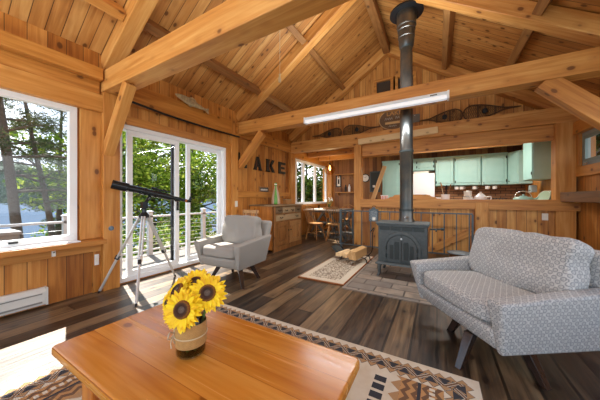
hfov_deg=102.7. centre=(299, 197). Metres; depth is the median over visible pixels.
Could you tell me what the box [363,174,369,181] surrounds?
wall clock
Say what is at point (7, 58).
trim
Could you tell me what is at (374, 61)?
rafter
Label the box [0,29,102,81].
trim
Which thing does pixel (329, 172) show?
trim
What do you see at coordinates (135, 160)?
leafy tree
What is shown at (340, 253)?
log
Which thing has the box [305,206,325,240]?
chair
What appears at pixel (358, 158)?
timber post
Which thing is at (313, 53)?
purlin
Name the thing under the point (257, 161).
letter
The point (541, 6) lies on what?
purlin
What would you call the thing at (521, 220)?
wall
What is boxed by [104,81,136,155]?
diagonal brace
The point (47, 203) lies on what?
pine tree
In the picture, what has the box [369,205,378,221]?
lantern
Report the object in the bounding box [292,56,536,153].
wall
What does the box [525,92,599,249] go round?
wall
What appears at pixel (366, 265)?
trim
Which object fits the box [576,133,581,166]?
trim
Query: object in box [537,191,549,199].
plate
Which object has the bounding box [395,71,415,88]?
window
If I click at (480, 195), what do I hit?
teapot
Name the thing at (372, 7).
ridge beam
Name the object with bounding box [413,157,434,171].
upper cabinet
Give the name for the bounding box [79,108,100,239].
trim
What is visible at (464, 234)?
stair skirt board
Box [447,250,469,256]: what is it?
bucket
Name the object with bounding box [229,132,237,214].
timber post
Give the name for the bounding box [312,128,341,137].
snowshoe
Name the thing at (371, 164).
wall
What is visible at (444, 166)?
upper cabinet
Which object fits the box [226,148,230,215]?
trim
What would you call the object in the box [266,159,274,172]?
letter
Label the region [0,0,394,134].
ceiling
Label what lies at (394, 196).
board
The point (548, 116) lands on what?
tie beam
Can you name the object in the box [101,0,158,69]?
rafter
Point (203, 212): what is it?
deck railing
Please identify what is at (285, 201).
box
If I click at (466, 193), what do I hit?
canister
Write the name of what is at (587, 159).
window
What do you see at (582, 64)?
tie beam
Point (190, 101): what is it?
fish
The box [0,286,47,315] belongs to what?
baseboard heater
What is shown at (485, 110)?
snowshoe
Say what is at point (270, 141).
trim
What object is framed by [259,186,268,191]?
wall plaque
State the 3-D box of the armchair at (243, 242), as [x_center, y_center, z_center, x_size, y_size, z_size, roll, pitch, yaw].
[-0.933,0.703,3.530,0.857,0.894,0.817,0,0,27]
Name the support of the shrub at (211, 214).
on the ground
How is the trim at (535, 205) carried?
on the wall at (521, 220)
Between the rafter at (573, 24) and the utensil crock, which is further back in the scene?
the utensil crock
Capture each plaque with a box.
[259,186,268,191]
[413,114,419,122]
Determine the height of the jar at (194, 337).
0.181 m
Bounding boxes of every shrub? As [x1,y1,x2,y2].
[122,219,184,257]
[144,216,212,252]
[195,211,216,237]
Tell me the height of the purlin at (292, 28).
0.174 m
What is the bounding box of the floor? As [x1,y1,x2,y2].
[0,228,599,399]
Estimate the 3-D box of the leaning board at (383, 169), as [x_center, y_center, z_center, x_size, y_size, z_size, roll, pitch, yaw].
[1.974,-0.335,6.070,0.419,0.958,0.030,0,0,30]
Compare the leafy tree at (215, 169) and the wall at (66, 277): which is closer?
the wall at (66, 277)
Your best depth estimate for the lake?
55.60 m
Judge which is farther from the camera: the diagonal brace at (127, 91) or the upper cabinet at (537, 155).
the upper cabinet at (537, 155)
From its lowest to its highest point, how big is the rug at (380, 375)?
0.010 m
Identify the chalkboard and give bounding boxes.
[370,171,379,191]
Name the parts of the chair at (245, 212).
crest rail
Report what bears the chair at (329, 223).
on the floor
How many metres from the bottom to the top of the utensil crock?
0.190 m
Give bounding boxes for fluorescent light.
[304,90,448,124]
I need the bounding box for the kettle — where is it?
[513,191,538,199]
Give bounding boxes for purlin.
[84,0,125,21]
[144,19,260,94]
[266,94,294,111]
[287,25,305,44]
[309,48,344,90]
[441,9,455,69]
[505,28,533,65]
[532,0,551,15]
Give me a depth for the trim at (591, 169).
3.65 m
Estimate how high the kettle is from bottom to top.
0.254 m
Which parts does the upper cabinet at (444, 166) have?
raised panel, crown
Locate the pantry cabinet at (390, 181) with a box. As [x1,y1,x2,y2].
[382,160,399,197]
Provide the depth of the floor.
2.27 m
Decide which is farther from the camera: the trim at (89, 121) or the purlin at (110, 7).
the trim at (89, 121)
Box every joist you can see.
[308,148,353,157]
[319,144,522,161]
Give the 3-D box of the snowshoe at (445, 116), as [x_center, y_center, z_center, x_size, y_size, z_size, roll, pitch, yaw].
[2.987,-1.707,5.101,0.811,0.310,0.059,0,0,29]
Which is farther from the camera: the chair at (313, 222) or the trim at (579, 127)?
the chair at (313, 222)
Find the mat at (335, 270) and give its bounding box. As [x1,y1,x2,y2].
[298,256,373,285]
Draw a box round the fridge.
[413,173,434,196]
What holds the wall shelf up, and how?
attached to the wall at (371, 164)
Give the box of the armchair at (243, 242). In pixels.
[194,215,271,288]
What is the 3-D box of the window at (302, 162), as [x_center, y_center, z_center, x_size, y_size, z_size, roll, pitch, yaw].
[0.416,-0.485,8.122,0.070,1.370,2.320,0,0,30]
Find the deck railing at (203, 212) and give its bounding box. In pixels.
[0,208,216,255]
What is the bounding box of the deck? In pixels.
[122,245,196,274]
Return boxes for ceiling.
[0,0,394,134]
[306,145,515,159]
[377,0,599,94]
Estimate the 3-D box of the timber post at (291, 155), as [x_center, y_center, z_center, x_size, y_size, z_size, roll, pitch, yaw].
[-0.230,-0.065,6.879,0.080,2.430,0.240,0,0,30]
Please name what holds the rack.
on the mat at (335, 270)
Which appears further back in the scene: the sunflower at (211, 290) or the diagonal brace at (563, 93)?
the diagonal brace at (563, 93)
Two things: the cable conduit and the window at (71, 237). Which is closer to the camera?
the window at (71, 237)
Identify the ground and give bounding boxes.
[123,232,215,254]
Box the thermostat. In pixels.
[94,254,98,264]
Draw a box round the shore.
[0,163,320,202]
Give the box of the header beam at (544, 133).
[362,124,553,156]
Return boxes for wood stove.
[375,220,443,275]
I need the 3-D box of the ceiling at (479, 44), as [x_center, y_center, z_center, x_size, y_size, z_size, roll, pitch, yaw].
[2.318,-2.424,2.448,3.600,2.443,11.050,0,0,30]
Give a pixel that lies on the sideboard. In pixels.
(286, 228)
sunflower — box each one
[162,288,203,350]
[162,294,188,352]
[164,275,191,306]
[185,268,208,286]
[189,273,227,323]
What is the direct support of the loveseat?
on the floor
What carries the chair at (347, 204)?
on the floor
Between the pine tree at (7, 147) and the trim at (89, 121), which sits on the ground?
the pine tree at (7, 147)
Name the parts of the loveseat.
armrest, leg, seat, leg, leg, armrest, backrest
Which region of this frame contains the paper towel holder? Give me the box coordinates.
[528,185,536,191]
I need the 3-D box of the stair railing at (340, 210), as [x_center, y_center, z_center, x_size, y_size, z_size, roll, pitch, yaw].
[2.436,0.705,5.700,2.590,0.890,1.525,0,0,30]
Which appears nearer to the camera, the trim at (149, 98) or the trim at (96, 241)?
the trim at (96, 241)
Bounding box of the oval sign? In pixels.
[379,110,399,129]
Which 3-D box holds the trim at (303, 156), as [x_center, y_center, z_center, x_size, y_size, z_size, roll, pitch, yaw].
[0.470,-1.300,8.126,0.060,0.220,2.620,0,0,30]
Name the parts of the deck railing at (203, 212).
post, rail, post, rail, post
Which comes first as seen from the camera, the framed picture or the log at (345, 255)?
the log at (345, 255)
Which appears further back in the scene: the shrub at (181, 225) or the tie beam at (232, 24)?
the shrub at (181, 225)
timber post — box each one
[100,92,119,290]
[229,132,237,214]
[289,153,294,203]
[354,145,362,244]
[475,203,487,231]
[551,121,575,238]
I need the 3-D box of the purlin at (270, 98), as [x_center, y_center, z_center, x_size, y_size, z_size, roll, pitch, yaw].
[-0.268,-2.111,5.703,0.160,0.174,1.880,0,0,30]
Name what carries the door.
in the wall at (66, 277)
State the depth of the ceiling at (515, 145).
7.30 m
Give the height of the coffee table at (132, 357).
0.450 m
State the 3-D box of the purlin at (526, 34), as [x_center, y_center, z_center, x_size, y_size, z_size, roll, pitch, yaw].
[3.275,-2.138,3.680,0.160,0.174,1.880,0,0,30]
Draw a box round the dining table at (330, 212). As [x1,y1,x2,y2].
[303,208,353,238]
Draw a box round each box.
[0,229,21,240]
[283,199,291,203]
[414,171,428,173]
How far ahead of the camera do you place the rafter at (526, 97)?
4.82 m
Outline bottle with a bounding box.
[271,183,279,203]
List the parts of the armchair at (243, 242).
armrest, leg, seat, leg, armrest, leg, backrest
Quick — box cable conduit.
[132,101,239,137]
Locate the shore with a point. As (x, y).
(3, 195)
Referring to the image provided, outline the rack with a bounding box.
[331,228,374,263]
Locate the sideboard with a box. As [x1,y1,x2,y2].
[249,204,302,252]
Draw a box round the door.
[120,124,225,282]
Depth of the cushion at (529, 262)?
1.70 m
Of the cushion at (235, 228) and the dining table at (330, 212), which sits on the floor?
the dining table at (330, 212)
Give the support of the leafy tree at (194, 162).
on the ground
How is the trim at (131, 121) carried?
attached to the wall at (66, 277)
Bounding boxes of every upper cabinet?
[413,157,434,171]
[435,156,453,185]
[454,154,480,185]
[480,152,507,185]
[507,150,532,184]
[523,141,550,180]
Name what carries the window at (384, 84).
in the wall at (389, 67)
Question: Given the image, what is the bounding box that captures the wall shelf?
[335,173,353,177]
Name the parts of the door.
panel, panel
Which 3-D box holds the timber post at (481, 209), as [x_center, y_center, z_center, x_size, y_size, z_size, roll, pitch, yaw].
[3.481,0.620,4.605,0.200,1.060,0.090,0,0,30]
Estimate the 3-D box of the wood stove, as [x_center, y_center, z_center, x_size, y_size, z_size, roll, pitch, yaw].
[1.607,0.755,3.531,0.880,0.790,0.573,0,0,30]
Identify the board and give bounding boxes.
[371,166,386,198]
[387,195,436,198]
[428,227,474,251]
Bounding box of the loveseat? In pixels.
[410,227,599,390]
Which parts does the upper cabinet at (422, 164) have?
crown, raised panel, door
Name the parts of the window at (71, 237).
sill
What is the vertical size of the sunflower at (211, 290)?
0.340 m
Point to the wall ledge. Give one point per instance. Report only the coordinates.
(582, 196)
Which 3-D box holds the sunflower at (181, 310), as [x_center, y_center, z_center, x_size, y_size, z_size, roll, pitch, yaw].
[-0.500,0.538,1.033,0.169,0.287,0.112,0,0,30]
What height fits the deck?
0.060 m
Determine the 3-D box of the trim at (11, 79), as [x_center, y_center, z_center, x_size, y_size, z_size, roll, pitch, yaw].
[-3.339,-1.155,1.422,0.090,0.210,3.560,0,0,30]
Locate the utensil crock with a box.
[441,194,449,198]
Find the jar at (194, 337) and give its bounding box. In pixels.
[167,314,207,350]
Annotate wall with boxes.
[0,11,325,316]
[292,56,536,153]
[333,145,522,228]
[362,207,554,253]
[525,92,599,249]
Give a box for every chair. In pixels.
[243,209,258,216]
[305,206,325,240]
[325,206,342,240]
[342,204,353,230]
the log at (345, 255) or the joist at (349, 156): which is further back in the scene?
the joist at (349, 156)
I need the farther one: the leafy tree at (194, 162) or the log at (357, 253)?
the leafy tree at (194, 162)
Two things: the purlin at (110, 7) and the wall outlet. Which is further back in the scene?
the wall outlet
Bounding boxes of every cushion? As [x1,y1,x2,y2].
[203,242,239,258]
[222,215,261,242]
[424,270,534,322]
[468,227,594,293]
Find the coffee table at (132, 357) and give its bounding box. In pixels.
[52,304,359,399]
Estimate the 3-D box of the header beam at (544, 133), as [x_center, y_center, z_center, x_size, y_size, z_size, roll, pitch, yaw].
[2.992,-1.145,5.040,3.360,0.270,0.120,0,0,30]
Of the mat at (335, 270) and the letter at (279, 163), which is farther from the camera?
the letter at (279, 163)
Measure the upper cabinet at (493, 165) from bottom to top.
0.860 m
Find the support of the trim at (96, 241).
attached to the wall at (66, 277)
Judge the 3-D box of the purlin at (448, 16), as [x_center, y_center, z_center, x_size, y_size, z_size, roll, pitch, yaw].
[2.529,-2.711,4.107,0.160,0.174,1.880,0,0,30]
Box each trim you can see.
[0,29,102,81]
[0,49,98,93]
[0,64,102,112]
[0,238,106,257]
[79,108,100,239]
[92,251,100,292]
[125,116,230,148]
[131,87,231,134]
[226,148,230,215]
[236,123,290,152]
[238,191,288,197]
[295,153,327,166]
[302,203,326,206]
[326,161,332,228]
[342,254,434,306]
[360,199,580,210]
[573,119,593,134]
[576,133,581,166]
[576,162,599,176]
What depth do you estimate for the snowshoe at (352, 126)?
6.00 m
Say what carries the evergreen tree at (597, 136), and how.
on the ground
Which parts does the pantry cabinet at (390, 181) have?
raised panel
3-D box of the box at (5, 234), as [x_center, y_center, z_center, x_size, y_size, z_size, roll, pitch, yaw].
[-4.870,0.955,3.068,0.600,0.910,1.640,0,0,30]
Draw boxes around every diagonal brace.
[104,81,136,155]
[238,130,265,168]
[534,78,599,130]
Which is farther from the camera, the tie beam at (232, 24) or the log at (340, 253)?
the log at (340, 253)
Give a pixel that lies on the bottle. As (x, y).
(275, 196)
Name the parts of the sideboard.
panel, drawer, door, drawer, frame, drawer, door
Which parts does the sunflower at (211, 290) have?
stem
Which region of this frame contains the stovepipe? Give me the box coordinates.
[390,0,423,221]
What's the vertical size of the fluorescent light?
0.105 m
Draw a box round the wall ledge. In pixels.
[560,191,599,202]
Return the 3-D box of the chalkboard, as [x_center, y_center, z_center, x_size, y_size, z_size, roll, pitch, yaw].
[2.623,-0.570,8.388,0.360,0.720,0.030,0,0,30]
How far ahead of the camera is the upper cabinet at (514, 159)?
6.11 m
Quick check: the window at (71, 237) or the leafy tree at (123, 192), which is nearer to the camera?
the window at (71, 237)
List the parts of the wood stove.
leg, door, raised panel, plate, raised panel, door, damper handle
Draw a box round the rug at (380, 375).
[0,304,482,399]
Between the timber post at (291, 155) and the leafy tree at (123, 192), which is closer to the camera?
the timber post at (291, 155)
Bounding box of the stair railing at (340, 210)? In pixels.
[339,208,473,254]
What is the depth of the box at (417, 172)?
7.24 m
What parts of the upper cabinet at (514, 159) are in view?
door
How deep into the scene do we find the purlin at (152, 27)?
3.83 m
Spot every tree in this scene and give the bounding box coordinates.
[0,96,66,238]
[0,98,66,235]
[0,103,66,235]
[2,122,190,242]
[30,144,166,241]
[122,133,208,251]
[133,139,216,244]
[155,150,216,227]
[297,162,322,201]
[297,173,322,201]
[596,134,599,155]
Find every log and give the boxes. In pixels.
[335,249,349,256]
[343,249,352,257]
[348,246,366,260]
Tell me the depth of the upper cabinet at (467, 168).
6.81 m
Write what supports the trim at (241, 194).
attached to the wall at (66, 277)
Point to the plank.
(432, 130)
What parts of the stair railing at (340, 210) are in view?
newel post, rail, rail, post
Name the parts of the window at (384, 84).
pane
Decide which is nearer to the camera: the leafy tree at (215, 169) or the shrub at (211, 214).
the shrub at (211, 214)
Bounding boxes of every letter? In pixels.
[253,157,261,170]
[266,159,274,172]
[278,162,285,173]
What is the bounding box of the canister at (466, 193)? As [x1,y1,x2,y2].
[464,191,471,195]
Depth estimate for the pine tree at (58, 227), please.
11.25 m
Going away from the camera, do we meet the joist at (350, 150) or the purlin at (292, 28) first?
the purlin at (292, 28)
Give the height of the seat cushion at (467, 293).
0.164 m
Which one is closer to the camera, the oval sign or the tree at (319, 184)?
the oval sign
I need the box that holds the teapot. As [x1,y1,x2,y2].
[469,192,491,199]
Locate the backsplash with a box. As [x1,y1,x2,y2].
[435,185,524,199]
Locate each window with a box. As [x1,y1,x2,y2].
[0,88,80,251]
[295,158,326,203]
[374,76,393,93]
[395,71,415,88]
[582,128,599,165]
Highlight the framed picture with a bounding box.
[336,175,340,186]
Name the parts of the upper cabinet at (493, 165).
raised panel, crown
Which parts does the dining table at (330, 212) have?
crossed leg, crossed leg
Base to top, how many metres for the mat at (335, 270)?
0.019 m
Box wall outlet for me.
[542,213,547,219]
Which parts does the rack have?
plate, upright handle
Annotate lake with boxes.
[0,202,216,245]
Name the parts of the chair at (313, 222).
seat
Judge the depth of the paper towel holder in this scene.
5.41 m
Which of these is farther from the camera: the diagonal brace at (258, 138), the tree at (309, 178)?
the tree at (309, 178)
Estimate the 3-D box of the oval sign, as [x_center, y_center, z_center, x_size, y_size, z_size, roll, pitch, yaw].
[2.187,-1.830,5.566,0.690,0.500,0.045,0,0,30]
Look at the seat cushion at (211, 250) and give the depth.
3.23 m
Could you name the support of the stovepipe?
on the wood stove
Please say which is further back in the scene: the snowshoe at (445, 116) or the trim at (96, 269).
the snowshoe at (445, 116)
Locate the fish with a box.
[175,93,208,113]
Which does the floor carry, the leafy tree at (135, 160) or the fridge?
the fridge
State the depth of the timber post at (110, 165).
3.00 m
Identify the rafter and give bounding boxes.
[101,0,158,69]
[236,0,355,121]
[289,49,387,141]
[387,44,558,109]
[415,0,599,45]
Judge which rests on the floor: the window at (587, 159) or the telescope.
the telescope
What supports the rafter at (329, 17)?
attached to the ceiling at (352, 40)
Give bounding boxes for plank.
[358,126,437,144]
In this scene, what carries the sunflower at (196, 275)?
in the jar at (194, 337)
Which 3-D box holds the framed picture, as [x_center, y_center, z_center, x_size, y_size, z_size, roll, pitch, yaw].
[1.460,-0.630,9.052,0.200,0.440,0.030,0,0,30]
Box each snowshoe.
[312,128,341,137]
[343,125,378,134]
[419,108,462,122]
[463,104,520,118]
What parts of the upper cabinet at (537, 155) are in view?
door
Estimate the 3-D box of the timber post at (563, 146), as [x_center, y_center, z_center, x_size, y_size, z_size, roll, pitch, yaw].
[4.537,-0.065,4.135,0.250,2.430,0.200,0,0,30]
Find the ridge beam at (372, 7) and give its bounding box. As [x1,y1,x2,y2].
[364,0,389,53]
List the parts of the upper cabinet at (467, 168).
crown, raised panel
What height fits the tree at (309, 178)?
7.016 m
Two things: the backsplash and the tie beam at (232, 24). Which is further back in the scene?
the backsplash
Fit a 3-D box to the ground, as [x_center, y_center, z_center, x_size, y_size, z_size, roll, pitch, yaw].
[2.969,3.885,17.304,52.000,3.271,57.000,0,0,30]
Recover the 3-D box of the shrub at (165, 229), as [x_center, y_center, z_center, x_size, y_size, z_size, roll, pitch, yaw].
[-4.804,1.671,7.228,2.741,2.164,2.535,0,0,30]
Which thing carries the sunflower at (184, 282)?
in the jar at (194, 337)
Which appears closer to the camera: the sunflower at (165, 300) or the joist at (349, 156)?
the sunflower at (165, 300)
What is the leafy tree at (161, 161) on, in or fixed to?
on the ground
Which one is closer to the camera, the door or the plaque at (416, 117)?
the door
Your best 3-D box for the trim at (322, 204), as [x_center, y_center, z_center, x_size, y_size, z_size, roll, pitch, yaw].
[0.453,0.245,8.136,0.020,0.090,2.620,0,0,30]
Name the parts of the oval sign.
name plate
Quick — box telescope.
[98,180,191,306]
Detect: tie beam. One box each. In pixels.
[100,0,350,95]
[236,46,599,135]
[291,107,578,153]
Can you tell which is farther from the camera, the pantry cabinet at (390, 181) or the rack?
the pantry cabinet at (390, 181)
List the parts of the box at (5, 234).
lid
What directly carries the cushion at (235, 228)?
on the armchair at (243, 242)

